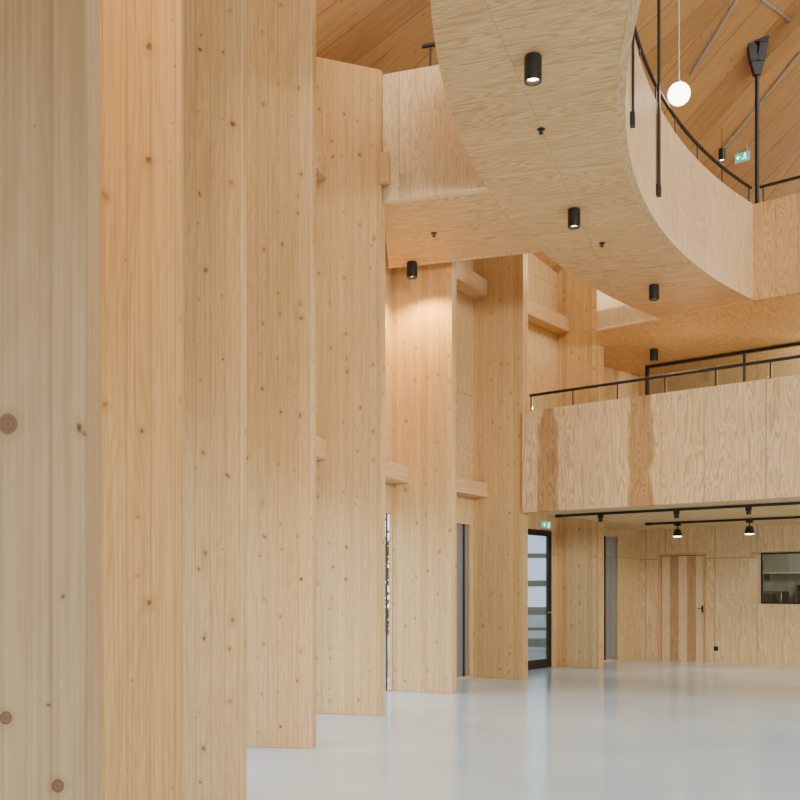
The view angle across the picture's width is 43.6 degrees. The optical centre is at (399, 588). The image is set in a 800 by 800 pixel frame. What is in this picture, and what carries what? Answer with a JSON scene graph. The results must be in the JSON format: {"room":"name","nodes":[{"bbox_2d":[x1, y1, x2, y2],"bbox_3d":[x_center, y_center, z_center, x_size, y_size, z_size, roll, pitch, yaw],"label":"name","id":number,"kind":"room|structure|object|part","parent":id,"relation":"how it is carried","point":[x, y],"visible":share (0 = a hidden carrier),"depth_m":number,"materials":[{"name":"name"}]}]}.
{"room":"atrium hall","nodes":[
{"label":"atrium hall","id":0,"kind":"room"},
{"bbox_2d":[385,607,545,677],"bbox_3d":[14.910,1.680,6.660,160.000,0.240,160.000,0,0,0],"label":"ground","id":1,"kind":"structure","parent":0,"point":[534,653],"depth_m":32.84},
{"bbox_2d":[385,518,388,640],"bbox_3d":[-0.450,-0.079,20.936,1.946,3.288,2.497,0,0,43],"label":"tree","id":2,"kind":"object","parent":1,"relation":"on","point":[385,518],"visible":0.03,"depth_m":20.97,"materials":[{"name":"green plant"}]},
{"bbox_2d":[528,553,545,646],"bbox_3d":[3.264,0.260,25.565,3.000,2.600,0.130,0,0,0],"label":"slatted screen","id":3,"kind":"object","parent":1,"relation":"on","point":[532,642],"visible":0.02,"depth_m":25.50,"materials":[{"name":"grey metal"}]},
{"bbox_2d":[385,233,638,676],"bbox_3d":[0.368,-2.600,10.656,4.094,8.200,23.537,0,0,14],"label":"wall","id":4,"kind":"structure","parent":0,"point":[542,280],"depth_m":18.79,"materials":[{"name":"brown wood"}]},
{"bbox_2d":[385,512,391,691],"bbox_3d":[-0.589,0.190,13.610,0.045,2.620,2.461,0,0,22],"label":"window","id":5,"kind":"structure","parent":4,"relation":"in","point":[386,513],"depth_m":14.73,"materials":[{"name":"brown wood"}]},
{"bbox_2d":[457,521,470,679],"bbox_3d":[0.597,0.190,16.043,0.080,2.620,2.262,0,0,31],"label":"window","id":6,"kind":"structure","parent":4,"relation":"in","point":[463,528],"depth_m":16.78,"materials":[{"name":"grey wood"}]},
{"bbox_2d":[528,529,551,669],"bbox_3d":[2.298,0.190,18.475,0.130,2.620,2.007,0,0,37],"label":"door","id":7,"kind":"structure","parent":4,"relation":"in","point":[539,663],"depth_m":19.19,"materials":[{"name":"metal"}]},
{"bbox_2d":[540,521,550,528],"bbox_3d":[2.775,-1.220,19.034,0.044,0.140,0.360,0,0,38],"label":"exit sign","id":8,"kind":"object","parent":4,"relation":"attached to","point":[543,524],"visible":1,"depth_m":19.00,"materials":[{"name":"green plastic"}]},
{"bbox_2d":[604,535,618,661],"bbox_3d":[3.974,0.190,20.413,1.620,2.620,0.080,0,0,-44],"label":"window","id":9,"kind":"structure","parent":4,"relation":"in","point":[611,542],"depth_m":20.82,"materials":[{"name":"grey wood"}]},
{"bbox_2d":[606,536,615,659],"bbox_3d":[3.976,0.190,20.410,1.556,2.556,0.005,0,0,-44],"label":"roller blind","id":10,"kind":"object","parent":9,"relation":"attached to","point":[610,540],"depth_m":20.80,"materials":[{"name":"grey fabric"}]},
{"bbox_2d":[247,659,799,799],"bbox_3d":[14.910,1.650,6.660,36.600,0.300,36.600,0,0,0],"label":"floor","id":11,"kind":"structure","parent":0,"point":[632,729],"depth_m":9.71,"materials":[{"name":"concrete"}]},
{"bbox_2d":[0,0,99,799],"bbox_3d":[-1.050,-2.492,1.763,0.990,7.984,0.160,0,0,-9],"label":"timber fin","id":12,"kind":"object","parent":11,"relation":"on","point":[50,49],"visible":1,"depth_m":1.75,"materials":[{"name":"beige wood"}]},
{"bbox_2d":[100,0,182,799],"bbox_3d":[-1.437,-2.492,4.280,0.990,7.984,0.160,0,0,-9],"label":"timber fin","id":13,"kind":"object","parent":11,"relation":"on","point":[141,41],"visible":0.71,"depth_m":4.25,"materials":[{"name":"beige wood"}]},
{"bbox_2d":[183,0,246,799],"bbox_3d":[-1.554,-2.492,6.835,0.990,7.984,0.160,0,0,1],"label":"timber fin","id":14,"kind":"object","parent":11,"relation":"on","point":[214,31],"visible":0.42,"depth_m":6.75,"materials":[{"name":"beige wood"}]},
{"bbox_2d":[247,0,315,748],"bbox_3d":[-1.299,-2.492,9.538,0.990,7.984,0.160,0,0,10],"label":"timber fin","id":15,"kind":"object","parent":11,"relation":"on","point":[281,34],"visible":0.56,"depth_m":9.43,"materials":[{"name":"beige wood"}]},
{"bbox_2d":[316,57,384,715],"bbox_3d":[-0.668,-2.492,12.040,0.990,7.984,0.160,0,0,19],"label":"timber fin","id":16,"kind":"object","parent":11,"relation":"on","point":[350,207],"visible":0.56,"depth_m":11.94,"materials":[{"name":"beige wood"}]},
{"bbox_2d":[316,145,326,180],"bbox_3d":[-1.317,-5.050,10.874,0.287,0.260,2.496,0,0,14],"label":"cross beam","id":17,"kind":"structure","parent":16,"relation":"attached to","point":[321,160],"depth_m":11.87,"materials":[{"name":"brown wood"}]},
{"bbox_2d":[316,436,326,460],"bbox_3d":[-1.317,-1.670,10.874,0.287,0.240,2.496,0,0,14],"label":"cross beam","id":18,"kind":"structure","parent":16,"relation":"attached to","point":[321,444],"depth_m":11.83,"materials":[{"name":"brown wood"}]},
{"bbox_2d":[392,261,456,693],"bbox_3d":[0.345,-2.492,14.586,0.990,7.984,0.160,0,0,28],"label":"timber fin","id":19,"kind":"object","parent":11,"relation":"on","point":[424,308],"visible":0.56,"depth_m":14.48,"materials":[{"name":"beige wood"}]},
{"bbox_2d":[385,459,408,483],"bbox_3d":[-0.475,-1.670,13.455,0.288,0.240,2.660,0,0,22],"label":"cross beam","id":20,"kind":"structure","parent":19,"relation":"attached to","point":[395,473],"depth_m":14.18,"materials":[{"name":"brown wood"}]},
{"bbox_2d":[473,253,527,679],"bbox_3d":[1.684,-2.492,16.850,0.990,7.984,0.160,0,0,38],"label":"timber fin","id":21,"kind":"object","parent":11,"relation":"on","point":[500,318],"visible":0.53,"depth_m":16.75,"materials":[{"name":"beige wood"}]},
{"bbox_2d":[457,262,486,298],"bbox_3d":[0.729,-5.085,15.910,0.288,0.270,2.546,0,0,31],"label":"cross beam","id":22,"kind":"structure","parent":21,"relation":"attached to","point":[471,284],"depth_m":16.47,"materials":[{"name":"brown wood"}]},
{"bbox_2d":[457,477,486,497],"bbox_3d":[0.729,-1.670,15.910,0.288,0.240,2.546,0,0,31],"label":"cross beam","id":23,"kind":"structure","parent":21,"relation":"attached to","point":[469,488],"depth_m":16.41,"materials":[{"name":"brown wood"}]},
{"bbox_2d":[557,268,603,668],"bbox_3d":[3.452,-2.492,19.167,0.160,7.984,0.990,0,0,-43],"label":"timber fin","id":24,"kind":"object","parent":11,"relation":"on","point":[580,354],"visible":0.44,"depth_m":19.08,"materials":[{"name":"beige wood"}]},
{"bbox_2d":[528,299,568,334],"bbox_3d":[2.321,-5.085,18.248,0.288,0.270,2.836,0,0,37],"label":"cross beam","id":25,"kind":"structure","parent":24,"relation":"attached to","point":[543,317],"depth_m":18.66,"materials":[{"name":"brown wood"}]},
{"bbox_3d":[9.396,1.050,21.864,3.793,0.900,3.312,0,0,0],"label":"countertop","id":26,"kind":"structure","parent":11,"relation":"on","visible":0},
{"bbox_2d":[763,591,788,601],"bbox_3d":[8.414,0.325,22.639,0.600,0.550,0.542,0,0,40],"label":"oven","id":27,"kind":"object","parent":26,"relation":"on","point":[768,596],"visible":0.33,"depth_m":22.42,"materials":[{"name":"metal"}]},
{"bbox_2d":[796,582,799,601],"bbox_3d":[9.067,0.225,22.095,0.500,0.750,0.542,0,0,40],"label":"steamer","id":28,"kind":"object","parent":26,"relation":"on","point":[797,583],"visible":0.56,"depth_m":22.04,"materials":[{"name":"metal"}]},
{"bbox_2d":[316,0,799,272],"bbox_3d":[14.910,-9.230,6.660,36.886,7.200,36.886,0,0,0],"label":"ceiling","id":29,"kind":"structure","parent":0,"point":[388,36],"depth_m":15.88,"materials":[{"name":"brown wood"}]},
{"bbox_2d":[630,29,634,127],"bbox_3d":[2.472,-6.905,10.610,0.070,3.990,0.160,0,0,18],"label":"bar","id":30,"kind":"object","parent":29,"relation":"hanging from","point":[632,112],"visible":1,"depth_m":10.58,"materials":[{"name":"black metal"}]},
{"bbox_2d":[656,0,661,196],"bbox_3d":[3.235,-6.905,12.491,0.070,3.990,0.160,0,0,27],"label":"bar","id":31,"kind":"object","parent":29,"relation":"hanging from","point":[658,185],"visible":1,"depth_m":12.46,"materials":[{"name":"black metal"}]},
{"bbox_2d":[430,0,752,316],"bbox_3d":[5.803,-5.489,2.827,9.678,1.807,27.112,0,0,-23],"label":"walkway","id":32,"kind":"object","parent":31,"relation":"hanging from","point":[694,241],"visible":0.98,"depth_m":11.02,"materials":[{"name":"brown wood"}]},
{"bbox_2d":[380,42,541,267],"bbox_3d":[0.491,-5.490,12.808,2.209,1.806,2.440,0,0,19],"label":"balcony","id":33,"kind":"object","parent":32,"relation":"attached to","point":[429,179],"visible":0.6,"depth_m":11.80,"materials":[{"name":"brown wood"}]},
{"bbox_3d":[-0.092,-5.342,11.865,0.203,1.510,0.100,0,0,19],"label":"parapet panel","id":34,"kind":"part","parent":33,"relation":"part of","materials":[{"name":"brown wood"}]},
{"bbox_2d":[407,261,416,279],"bbox_3d":[0.169,-4.478,14.038,0.152,0.226,0.152,0,0,0],"label":"ceiling spotlight","id":35,"kind":"object","parent":33,"relation":"attached to","point":[411,265],"visible":1,"depth_m":13.97,"materials":[{"name":"black metal"}]},
{"bbox_3d":[0.586,-6.370,11.634,0.686,0.046,0.048,0,0,19],"label":"handrail","id":36,"kind":"part","parent":33,"relation":"part of","materials":[{"name":"black metal"}]},
{"bbox_3d":[0.356,-6.230,11.713,0.070,0.280,0.070,0,0,0],"label":"post","id":37,"kind":"part","parent":33,"relation":"part of","materials":[{"name":"black metal"}]},
{"bbox_3d":[0.509,-5.342,11.661,1.055,1.510,0.100,0,0,19],"label":"parapet panel","id":38,"kind":"part","parent":33,"relation":"part of","materials":[{"name":"brown wood"}]},
{"bbox_3d":[0.931,-5.342,13.894,2.041,1.510,0.100,0,0,19],"label":"parapet panel","id":39,"kind":"part","parent":33,"relation":"part of","materials":[{"name":"brown wood"}]},
{"bbox_2d":[524,52,541,85],"bbox_3d":[1.145,-4.477,8.612,0.152,0.226,0.152,0,0,0],"label":"ceiling spotlight","id":40,"kind":"object","parent":32,"relation":"attached to","point":[532,61],"visible":1,"depth_m":8.55,"materials":[{"name":"black metal"}]},
{"bbox_2d":[537,127,544,134],"bbox_3d":[1.407,-4.564,9.978,0.080,0.052,0.080,0,0,0],"label":"smoke detector","id":41,"kind":"object","parent":32,"relation":"attached to","point":[540,130],"visible":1,"depth_m":9.96,"materials":[{"name":"black plastic"}]},
{"bbox_2d":[568,207,579,229],"bbox_3d":[2.102,-4.477,12.079,0.152,0.226,0.152,0,0,0],"label":"ceiling spotlight","id":42,"kind":"object","parent":32,"relation":"attached to","point":[574,212],"visible":1,"depth_m":12.02,"materials":[{"name":"black metal"}]},
{"bbox_2d":[649,284,658,300],"bbox_3d":[3.835,-4.477,15.099,0.152,0.226,0.152,0,0,0],"label":"ceiling spotlight","id":43,"kind":"object","parent":32,"relation":"attached to","point":[653,288],"visible":1,"depth_m":15.04,"materials":[{"name":"black metal"}]},
{"bbox_3d":[6.517,-6.370,3.154,8.096,0.046,24.256,0,0,-23],"label":"handrail","id":44,"kind":"part","parent":32,"relation":"part of","materials":[{"name":"black metal"}]},
{"bbox_2d":[668,80,689,105],"bbox_3d":[3.683,-7.652,13.200,0.290,2.525,0.290,0,0,0],"label":"globe pendant","id":45,"kind":"object","parent":29,"relation":"hanging from","point":[679,92],"visible":1,"depth_m":13.11,"materials":[{"name":"white glass"}]},
{"bbox_2d":[689,0,736,75],"bbox_3d":[4.857,-8.580,15.555,0.072,0.675,1.143,0,0,-20],"label":"pipe","id":46,"kind":"object","parent":29,"relation":"attached to","point":[732,5],"visible":1,"depth_m":15.52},
{"bbox_2d":[718,148,725,161],"bbox_3d":[5.635,-7.833,17.500,0.120,0.675,0.120,0,0,0],"label":"pendant","id":47,"kind":"object","parent":29,"relation":"hanging from","point":[722,151],"visible":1,"depth_m":17.45,"materials":[{"name":"black metal"}]},
{"bbox_2d":[735,150,749,163],"bbox_3d":[6.205,-7.920,18.130,0.270,0.354,0.044,0,0,40],"label":"exit sign","id":48,"kind":"object","parent":29,"relation":"hanging from","point":[744,156],"visible":0.98,"depth_m":18.11,"materials":[{"name":"green plastic"}]},
{"bbox_2d":[747,35,769,203],"bbox_3d":[5.748,-6.900,16.051,0.345,4.000,0.180,0,0,0],"label":"rod","id":49,"kind":"object","parent":29,"relation":"hanging from","point":[756,57],"visible":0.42,"depth_m":16.02,"materials":[{"name":"black metal"}]},
{"bbox_3d":[5.730,-6.625,16.051,0.180,3.450,0.180,0,0,0],"label":"rod","id":50,"kind":"part","parent":49,"relation":"part of","materials":[{"name":"black metal"}]},
{"bbox_2d":[723,51,799,147],"bbox_3d":[6.201,-8.385,17.255,0.072,1.028,1.693,0,0,-30],"label":"pipe","id":51,"kind":"object","parent":29,"relation":"attached to","point":[790,64],"visible":0.95,"depth_m":17.13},
{"bbox_2d":[748,9,799,82],"bbox_3d":[7.046,-9.620,15.166,0.280,2.515,3.600,0,0,-44],"label":"rafter","id":52,"kind":"object","parent":29,"relation":"attached to","point":[788,35],"visible":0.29,"depth_m":16.03,"materials":[{"name":"brown wood"}]},
{"bbox_2d":[759,0,791,22],"bbox_3d":[5.815,-9.044,15.510,1.125,0.204,0.072,0,0,-43],"label":"pipe","id":53,"kind":"object","parent":29,"relation":"attached to","point":[774,8],"visible":1,"depth_m":15.51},
{"bbox_2d":[639,352,799,666],"bbox_3d":[18.208,-2.600,11.090,33.420,8.200,0.750,0,0,40],"label":"wall","id":54,"kind":"structure","parent":0,"point":[744,630],"depth_m":20.22,"materials":[{"name":"brown wood"}]},
{"bbox_2d":[522,355,799,529],"bbox_3d":[9.413,-2.225,14.083,16.565,1.936,5.890,0,0,40],"label":"balcony","id":55,"kind":"object","parent":54,"relation":"attached to","point":[735,443],"visible":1,"depth_m":14.93,"materials":[{"name":"brown wood"}]},
{"bbox_3d":[2.153,-2.083,16.377,0.284,1.653,0.120,0,0,40],"label":"parapet panel","id":56,"kind":"part","parent":55,"relation":"part of","materials":[{"name":"brown wood"}]},
{"bbox_3d":[2.463,-2.083,16.118,0.516,1.653,0.120,0,0,40],"label":"parapet panel","id":57,"kind":"part","parent":55,"relation":"part of","materials":[{"name":"brown wood"}]},
{"bbox_3d":[3.084,-2.083,15.601,1.092,1.653,0.120,0,0,40],"label":"parapet panel","id":58,"kind":"part","parent":55,"relation":"part of","materials":[{"name":"brown wood"}]},
{"bbox_3d":[3.711,-2.083,15.079,0.532,1.653,0.120,0,0,40],"label":"parapet panel","id":59,"kind":"part","parent":55,"relation":"part of","materials":[{"name":"brown wood"}]},
{"bbox_3d":[7.992,-3.170,11.512,15.257,0.046,0.048,0,0,40],"label":"handrail","id":60,"kind":"part","parent":55,"relation":"part of","materials":[{"name":"black metal"}]},
{"bbox_3d":[3.944,-3.035,14.884,0.070,0.270,0.070,0,0,0],"label":"post","id":61,"kind":"part","parent":55,"relation":"part of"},
{"bbox_2d":[555,502,799,517],"bbox_3d":[7.953,-1.235,12.537,13.829,0.050,0.053,0,0,40],"label":"track","id":62,"kind":"object","parent":55,"relation":"attached to","point":[783,503],"visible":1,"depth_m":15.50,"materials":[{"name":"black metal"}]},
{"bbox_2d":[598,515,603,521],"bbox_3d":[3.294,-1.160,16.418,0.090,0.110,0.080,0,0,40],"label":"adapter","id":63,"kind":"object","parent":62,"relation":"attached to","point":[600,517],"visible":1,"depth_m":16.39,"materials":[{"name":"black plastic"}]},
{"bbox_2d":[673,511,679,517],"bbox_3d":[4.308,-1.160,15.573,0.090,0.110,0.080,0,0,40],"label":"adapter","id":64,"kind":"object","parent":62,"relation":"attached to","point":[676,513],"visible":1,"depth_m":15.55,"materials":[{"name":"black plastic"}]},
{"bbox_2d":[745,507,751,514],"bbox_3d":[5.176,-1.160,14.850,0.090,0.110,0.080,0,0,40],"label":"adapter","id":65,"kind":"object","parent":62,"relation":"attached to","point":[747,509],"visible":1,"depth_m":14.82,"materials":[{"name":"black plastic"}]},
{"bbox_3d":[4.172,-2.083,14.694,0.654,1.653,0.120,0,0,40],"label":"parapet panel","id":66,"kind":"part","parent":55,"relation":"part of","materials":[{"name":"brown wood"}]},
{"bbox_3d":[4.543,-3.035,14.385,0.070,0.270,0.070,0,0,0],"label":"post","id":67,"kind":"part","parent":55,"relation":"part of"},
{"bbox_2d":[645,342,799,394],"bbox_3d":[11.289,-3.185,15.312,16.256,2.770,0.080,0,0,40],"label":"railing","id":68,"kind":"structure","parent":55,"relation":"on","point":[745,352],"depth_m":19.45,"materials":[{"name":"black metal"}]},
{"bbox_2d":[645,516,799,524],"bbox_3d":[9.899,-1.235,14.690,13.597,0.050,0.053,0,0,40],"label":"track","id":69,"kind":"object","parent":55,"relation":"attached to","point":[788,517],"visible":1,"depth_m":18.02,"materials":[{"name":"black metal"}]},
{"bbox_2d":[672,524,682,536],"bbox_3d":[5.170,-1.090,18.630,0.190,0.250,0.190,0,0,40],"label":"track spotlight","id":70,"kind":"object","parent":69,"relation":"attached to","point":[677,532],"visible":1,"depth_m":18.57,"materials":[{"name":"black metal"}]},
{"bbox_2d":[744,520,754,534],"bbox_3d":[6.208,-1.090,17.765,0.190,0.250,0.190,0,0,40],"label":"track spotlight","id":71,"kind":"object","parent":69,"relation":"attached to","point":[749,530],"visible":1,"depth_m":17.71,"materials":[{"name":"black metal"}]},
{"bbox_3d":[4.770,-2.083,14.196,0.883,1.653,0.120,0,0,40],"label":"parapet panel","id":72,"kind":"part","parent":55,"relation":"part of","materials":[{"name":"brown wood"}]},
{"bbox_3d":[5.582,-2.083,13.520,1.210,1.653,0.120,0,0,40],"label":"parapet panel","id":73,"kind":"part","parent":55,"relation":"part of","materials":[{"name":"brown wood"}]},
{"bbox_2d":[658,552,706,661],"bbox_3d":[5.916,0.375,20.903,1.077,2.250,0.148,0,0,40],"label":"door","id":74,"kind":"structure","parent":54,"relation":"in","point":[682,577],"depth_m":20.91,"materials":[{"name":"brown wood"}]},
{"bbox_2d":[597,175,799,375],"bbox_3d":[10.200,-5.481,14.637,17.065,1.823,4.030,0,0,40],"label":"gallery","id":75,"kind":"object","parent":54,"relation":"attached to","point":[627,334],"visible":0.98,"depth_m":17.33,"materials":[{"name":"brown wood"}]},
{"bbox_3d":[3.946,-5.335,17.317,1.134,1.530,0.120,0,0,40],"label":"parapet panel","id":76,"kind":"part","parent":75,"relation":"part of","materials":[{"name":"brown wood"}]},
{"bbox_2d":[650,348,657,361],"bbox_3d":[4.845,-4.465,19.075,0.152,0.226,0.152,0,0,0],"label":"ceiling spotlight","id":77,"kind":"object","parent":75,"relation":"attached to","point":[654,351],"visible":1,"depth_m":19.01,"materials":[{"name":"black metal"}]},
{"bbox_3d":[5.766,-5.335,15.787,0.367,1.530,0.120,0,0,40],"label":"parapet panel","id":78,"kind":"part","parent":75,"relation":"part of","materials":[{"name":"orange wood"}]},
{"bbox_3d":[10.570,-6.370,11.797,12.661,0.046,0.048,0,0,40],"label":"handrail","id":79,"kind":"part","parent":75,"relation":"part of","materials":[{"name":"black metal"}]},
{"bbox_3d":[6.038,-5.335,15.561,0.330,1.530,0.302,0,0,0],"label":"parapet panel","id":80,"kind":"part","parent":75,"relation":"part of","materials":[{"name":"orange wood"}]},
{"bbox_3d":[6.393,-5.335,15.265,0.584,1.530,0.120,0,0,40],"label":"parapet panel","id":81,"kind":"part","parent":75,"relation":"part of","materials":[{"name":"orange wood"}]},
{"bbox_2d":[761,552,799,603],"bbox_3d":[8.405,-0.220,19.660,2.600,1.040,0.050,0,0,40],"label":"window","id":82,"kind":"structure","parent":54,"relation":"in","point":[762,602],"depth_m":20.38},
{"bbox_2d":[763,554,799,601],"bbox_3d":[8.812,0.150,21.163,4.700,2.900,2.700,0,0,40],"label":"wall","id":83,"kind":"structure","parent":0,"point":[771,562],"depth_m":22.85,"materials":[{"name":"paint"}]},
{"bbox_2d":[763,572,799,579],"bbox_3d":[9.247,-0.290,22.233,3.000,0.180,0.300,0,0,40],"label":"wall shelf","id":84,"kind":"object","parent":83,"relation":"attached to","point":[766,574],"visible":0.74,"depth_m":22.70,"materials":[{"name":"white plastic"}]}
]}

